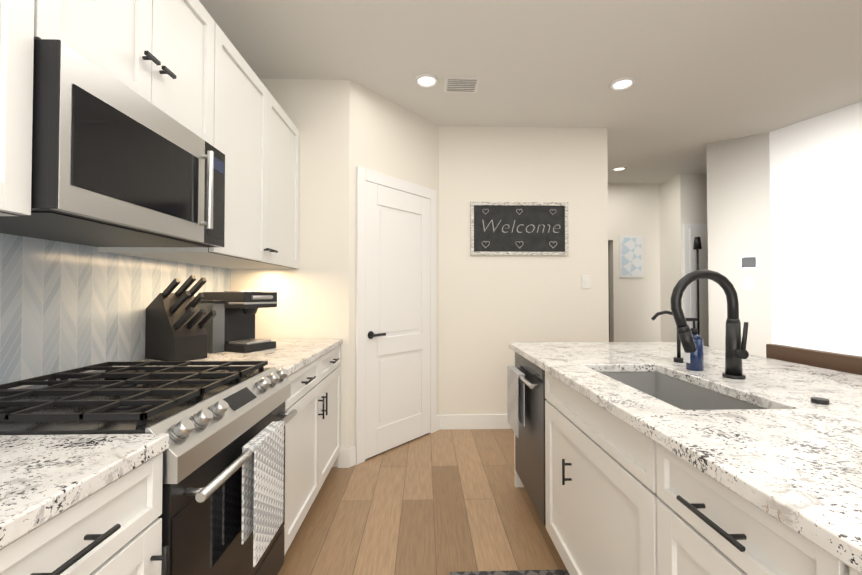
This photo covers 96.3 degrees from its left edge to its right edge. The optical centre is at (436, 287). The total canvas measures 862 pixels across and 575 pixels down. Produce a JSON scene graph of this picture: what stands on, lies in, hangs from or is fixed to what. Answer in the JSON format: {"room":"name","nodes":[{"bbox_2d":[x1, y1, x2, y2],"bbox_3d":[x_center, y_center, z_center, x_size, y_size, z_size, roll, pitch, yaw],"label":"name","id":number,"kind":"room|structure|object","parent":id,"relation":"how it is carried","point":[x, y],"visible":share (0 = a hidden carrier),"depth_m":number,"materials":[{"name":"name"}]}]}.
{"room":"kitchen","nodes":[
{"label":"kitchen","id":0,"kind":"room"},
{"bbox_2d":[231,78,349,466],"bbox_3d":[-1.057,-0.113,2.830,0.850,2.800,0.100,0,-1,-2],"label":"wall","id":1,"kind":"structure","parent":0,"point":[312,291],"depth_m":2.79,"materials":[{"name":"white paint"}]},
{"bbox_2d":[348,80,438,448],"bbox_3d":[-0.341,-0.107,3.212,0.100,2.800,1.014,-1,-1,40],"label":"wall","id":2,"kind":"structure","parent":0,"point":[390,138],"depth_m":3.06,"materials":[{"name":"white paint"}]},
{"bbox_2d":[355,166,435,464],"bbox_3d":[-0.294,0.203,3.165,0.022,2.180,0.894,-1,-1,40],"label":"door frame","id":3,"kind":"structure","parent":2,"relation":"attached to","point":[363,175],"depth_m":2.86,"materials":[{"name":"white wood"}]},
{"bbox_2d":[365,181,430,458],"bbox_3d":[-0.277,0.242,3.149,0.065,2.074,0.740,-1,-1,40],"label":"pantry door","id":4,"kind":"structure","parent":2,"relation":"in","point":[398,328],"depth_m":3.13,"materials":[{"name":"white wood"}]},
{"bbox_2d":[278,429,565,574],"bbox_3d":[1.796,1.302,1.890,7.000,0.060,10.500,0,-1,-2],"label":"floor","id":5,"kind":"structure","parent":0,"point":[443,502],"depth_m":2.15,"materials":[{"name":"brown wood"}]},
{"bbox_2d":[0,452,168,574],"bbox_3d":[-1.017,0.809,0.591,0.794,0.884,0.564,0,-1,-2],"label":"base cabinet","id":6,"kind":"object","parent":5,"relation":"on","point":[114,527],"visible":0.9,"depth_m":0.71,"materials":[{"name":"white wood"}]},
{"bbox_2d":[0,339,342,548],"bbox_3d":[-1.017,0.354,0.928,0.801,0.035,3.671,0,-1,-2],"label":"countertop","id":7,"kind":"structure","parent":6,"relation":"on","point":[44,478],"depth_m":0.75,"materials":[{"name":"stone"}]},
{"bbox_2d":[145,275,216,360],"bbox_3d":[-1.244,0.145,1.901,0.376,0.412,0.156,0,-1,28],"label":"knife block","id":8,"kind":"object","parent":7,"relation":"on","point":[175,329],"visible":1,"depth_m":1.86,"materials":[{"name":"black wood"}]},
{"bbox_2d":[197,291,277,352],"bbox_3d":[-1.149,0.187,2.216,0.350,0.338,0.305,0,-1,23],"label":"coffee maker","id":9,"kind":"object","parent":7,"relation":"on","point":[230,326],"visible":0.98,"depth_m":2.15,"materials":[{"name":"black plastic"}]},
{"bbox_2d":[0,361,296,574],"bbox_3d":[-0.973,0.781,1.257,0.826,0.954,0.756,0,-1,-2],"label":"range","id":10,"kind":"object","parent":5,"relation":"on","point":[223,424],"visible":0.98,"depth_m":1.14,"materials":[{"name":"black metal"}]},
{"bbox_2d":[284,345,340,555],"bbox_3d":[-1.046,0.835,2.199,0.829,0.884,1.127,0,-1,-2],"label":"base cabinet","id":11,"kind":"object","parent":5,"relation":"on","point":[312,437],"visible":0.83,"depth_m":2.06,"materials":[{"name":"white wood"}]},
{"bbox_2d":[450,569,569,574],"bbox_3d":[0.338,1.255,1.233,0.525,0.011,0.970,0,-1,-2],"label":"mat","id":12,"kind":"object","parent":5,"relation":"on","point":[541,572],"visible":0.9,"depth_m":1.70,"materials":[{"name":"black fabric"}]},
{"bbox_2d":[693,237,701,334],"bbox_3d":[3.272,0.344,4.820,0.260,1.950,0.260,0,-1,-2],"label":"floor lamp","id":13,"kind":"object","parent":5,"relation":"on","point":[697,244],"visible":0.48,"depth_m":4.82,"materials":[{"name":"black metal"}]},
{"bbox_2d":[630,426,781,574],"bbox_3d":[0.919,0.812,0.762,0.722,0.884,0.577,0,-1,-2],"label":"base cabinet","id":14,"kind":"object","parent":5,"relation":"on","point":[683,521],"depth_m":0.86,"materials":[{"name":"white wood"}]},
{"bbox_2d":[507,352,546,524],"bbox_3d":[0.840,0.784,2.190,0.776,0.780,0.596,0,-1,-2],"label":"dishwasher","id":15,"kind":"object","parent":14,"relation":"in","point":[526,399],"visible":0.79,"depth_m":2.14,"materials":[{"name":"silver metal"}]},
{"bbox_2d":[509,342,861,573],"bbox_3d":[1.112,0.353,0.850,1.170,0.035,3.430,0,-1,-2],"label":"countertop","id":16,"kind":"structure","parent":14,"relation":"on","point":[789,456],"depth_m":0.95,"materials":[{"name":"stone"}]},
{"bbox_2d":[651,310,683,362],"bbox_3d":[1.087,0.229,1.816,0.152,0.243,0.044,0,-1,-2],"label":"soap dispenser","id":17,"kind":"object","parent":16,"relation":"on","point":[678,358],"visible":0.62,"depth_m":1.81,"materials":[{"name":"black metal"}]},
{"bbox_2d":[599,372,764,409],"bbox_3d":[0.843,0.489,1.415,0.397,0.218,0.742,0,-1,-2],"label":"sink basin","id":18,"kind":"object","parent":16,"relation":"in","point":[680,394],"visible":0.1,"depth_m":1.61,"materials":[{"name":"silver metal"}]},
{"bbox_2d":[683,318,703,370],"bbox_3d":[1.088,0.238,1.636,0.077,0.218,0.064,0,-1,-2],"label":"soap bottle","id":19,"kind":"object","parent":16,"relation":"on","point":[694,361],"visible":0.77,"depth_m":1.61,"materials":[{"name":"blue plastic"}]},
{"bbox_2d":[671,269,748,378],"bbox_3d":[1.039,0.137,1.470,0.276,0.415,0.094,0,-1,-2],"label":"faucet","id":20,"kind":"object","parent":16,"relation":"on","point":[736,352],"visible":1,"depth_m":1.47,"materials":[{"name":"black metal"}]},
{"bbox_2d":[811,397,829,404],"bbox_3d":[1.129,0.333,1.136,0.039,0.012,0.040,0,-1,-2],"label":"switch","id":21,"kind":"object","parent":16,"relation":"on","point":[819,400],"visible":1,"depth_m":1.13,"materials":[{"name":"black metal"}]},
{"bbox_2d":[766,344,861,374],"bbox_3d":[1.573,0.780,1.767,0.405,0.980,0.470,0,-1,-2],"label":"chair","id":22,"kind":"object","parent":5,"relation":"on","point":[847,363],"visible":0.15,"depth_m":1.75,"materials":[{"name":"brown wood"}]},
{"bbox_2d":[782,524,861,574],"bbox_3d":[0.933,0.804,0.278,0.722,0.884,0.648,0,-1,-2],"label":"base cabinet","id":23,"kind":"object","parent":5,"relation":"on","point":[800,556],"depth_m":0.60,"materials":[{"name":"white wood"}]},
{"bbox_2d":[439,126,608,414],"bbox_3d":[0.791,-0.100,3.649,1.638,2.800,0.120,0,-1,-2],"label":"wall","id":24,"kind":"structure","parent":0,"point":[491,307],"depth_m":3.59,"materials":[{"name":"white paint"}]},
{"bbox_2d":[470,202,568,254],"bbox_3d":[0.772,-0.546,3.582,0.910,0.490,0.022,0,-1,-2],"label":"chalkboard sign","id":25,"kind":"object","parent":24,"relation":"attached to","point":[488,241],"visible":1,"depth_m":3.58,"materials":[{"name":"stone"}]},
{"bbox_2d":[482,220,559,232],"bbox_3d":[0.792,-0.568,3.582,0.729,0.119,0.001,0,-1,-2],"label":"lettering","id":26,"kind":"object","parent":25,"relation":"attached to","point":[517,227],"visible":1,"depth_m":3.58,"materials":[{"name":"grey"}]},
{"bbox_2d":[582,275,589,288],"bbox_3d":[1.397,-0.053,3.599,0.080,0.125,0.011,0,-1,-2],"label":"light switch","id":27,"kind":"object","parent":24,"relation":"attached to","point":[585,281],"visible":1,"depth_m":3.60,"materials":[{"name":"white plastic"}]},
{"bbox_2d":[199,0,861,183],"bbox_3d":[1.796,-1.567,1.936,7.000,0.080,10.500,0,-1,-2],"label":"ceiling","id":28,"kind":"structure","parent":0,"point":[703,73],"depth_m":2.57,"materials":[{"name":"white paint"}]},
{"bbox_2d":[415,73,437,87],"bbox_3d":[-0.070,-1.507,2.816,0.171,0.024,0.171,0,-1,-2],"label":"recessed light","id":29,"kind":"object","parent":28,"relation":"in","point":[425,80],"visible":1,"depth_m":2.81,"materials":[{"name":"white plastic"}]},
{"bbox_2d":[443,77,480,92],"bbox_3d":[0.188,-1.507,2.879,0.260,0.008,0.200,0,-1,-2],"label":"ceiling vent","id":30,"kind":"object","parent":28,"relation":"in","point":[463,84],"visible":1,"depth_m":2.87,"materials":[{"name":"white metal"}]},
{"bbox_2d":[611,166,626,171],"bbox_3d":[2.273,-1.475,4.800,0.171,0.024,0.171,0,-1,-2],"label":"recessed light","id":31,"kind":"object","parent":28,"relation":"in","point":[618,168],"visible":0.98,"depth_m":4.79,"materials":[{"name":"white plastic"}]},
{"bbox_2d":[610,77,634,90],"bbox_3d":[1.379,-1.506,2.858,0.171,0.024,0.171,0,-1,-2],"label":"recessed light","id":32,"kind":"object","parent":28,"relation":"in","point":[622,83],"visible":0.98,"depth_m":2.85,"materials":[{"name":"white plastic"}]},
{"bbox_2d":[608,241,609,341],"bbox_3d":[2.625,-0.060,6.073,0.100,2.800,1.030,0,-1,-2],"label":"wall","id":33,"kind":"structure","parent":0,"point":[608,288],"depth_m":5.79,"materials":[{"name":"beige paint"}]},
{"bbox_2d":[608,183,660,341],"bbox_3d":[2.402,-0.070,5.492,1.520,2.800,0.120,0,-1,-2],"label":"wall","id":34,"kind":"structure","parent":0,"point":[634,306],"depth_m":5.45,"materials":[{"name":"white paint"}]},
{"bbox_2d":[619,235,642,277],"bbox_3d":[2.744,-0.436,5.435,0.340,0.590,0.021,0,-1,-2],"label":"framed picture","id":35,"kind":"object","parent":34,"relation":"attached to","point":[630,256],"visible":0.96,"depth_m":5.42,"materials":[{"name":"paper"}]},
{"bbox_2d":[659,177,675,341],"bbox_3d":[3.227,-0.072,5.351,0.120,2.800,0.450,0,-1,-2],"label":"wall","id":36,"kind":"structure","parent":0,"point":[667,244],"depth_m":5.29,"materials":[{"name":"white paint"}]},
{"bbox_2d":[674,174,706,341],"bbox_3d":[4.090,-0.076,5.091,1.830,2.800,0.120,0,-1,-2],"label":"wall","id":37,"kind":"structure","parent":0,"point":[690,196],"depth_m":5.03,"materials":[{"name":"white paint"}]},
{"bbox_2d":[683,224,708,346],"bbox_3d":[3.617,0.247,4.996,0.820,2.150,0.028,0,-1,-2],"label":"door","id":38,"kind":"structure","parent":37,"relation":"attached to","point":[691,232],"depth_m":4.98,"materials":[{"name":"white wood"}]},
{"bbox_2d":[707,132,771,356],"bbox_3d":[3.044,-0.096,3.894,0.494,2.800,0.120,-1,-1,34],"label":"wall","id":39,"kind":"structure","parent":0,"point":[738,197],"depth_m":3.84,"materials":[{"name":"grey paint"}]},
{"bbox_2d":[739,256,757,269],"bbox_3d":[3.070,-0.242,3.793,0.140,0.130,0.018,-1,-1,34],"label":"thermostat","id":40,"kind":"object","parent":39,"relation":"attached to","point":[748,262],"visible":1,"depth_m":3.79,"materials":[{"name":"white plastic"}]},
{"bbox_2d":[744,277,753,289],"bbox_3d":[3.072,-0.040,3.792,0.080,0.125,0.011,-1,-1,34],"label":"light switch","id":41,"kind":"object","parent":39,"relation":"attached to","point":[748,283],"visible":1,"depth_m":3.79,"materials":[{"name":"white plastic"}]},
{"bbox_2d":[769,101,861,352],"bbox_3d":[4.167,-0.136,1.392,0.120,2.800,5.002,0,-1,-21],"label":"wall","id":42,"kind":"structure","parent":0,"point":[816,218],"depth_m":3.38,"materials":[{"name":"white paint"}]},
{"bbox_2d":[840,340,861,355],"bbox_3d":[4.101,0.338,1.360,1.675,1.850,4.725,0,-1,-2],"label":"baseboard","id":43,"kind":"structure","parent":42,"relation":"attached to","point":[856,349],"depth_m":3.14,"materials":[{"name":"white"}]},
{"bbox_3d":[-1.466,-0.149,0.567,0.100,2.800,7.800,0,-1,-2],"label":"wall","id":44,"kind":"structure","parent":0,"visible":0},
{"bbox_2d":[0,0,33,216],"bbox_3d":[-1.159,-0.674,0.277,0.489,1.000,1.233,0,-1,-2],"label":"upper cabinet","id":45,"kind":"object","parent":44,"relation":"attached to","point":[16,58],"visible":1,"depth_m":0.85,"materials":[{"name":"white wood"}]},
{"bbox_2d":[0,233,230,388],"bbox_3d":[-1.416,0.073,0.715,0.008,0.520,4.099,0,-1,-2],"label":"tile backsplash","id":46,"kind":"structure","parent":44,"relation":"attached to","point":[64,306],"depth_m":1.53,"materials":[{"name":"white tile"}]},
{"bbox_2d":[34,0,214,145],"bbox_3d":[-1.170,-0.869,1.278,0.525,0.580,0.758,0,-1,-2],"label":"upper cabinet","id":47,"kind":"object","parent":44,"relation":"attached to","point":[159,54],"visible":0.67,"depth_m":1.28,"materials":[{"name":"white wood"}]},
{"bbox_2d":[0,39,224,246],"bbox_3d":[-1.142,-0.375,1.271,0.582,0.402,0.752,0,-1,-2],"label":"microwave","id":48,"kind":"object","parent":47,"relation":"attached to","point":[116,162],"visible":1,"depth_m":1.09,"materials":[{"name":"silver metal"}]},
{"bbox_2d":[98,22,299,268],"bbox_3d":[-1.198,-0.643,2.218,0.525,1.002,1.127,0,-1,-2],"label":"upper cabinet","id":49,"kind":"object","parent":44,"relation":"attached to","point":[256,140],"visible":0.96,"depth_m":2.05,"materials":[{"name":"white wood"}]}
]}

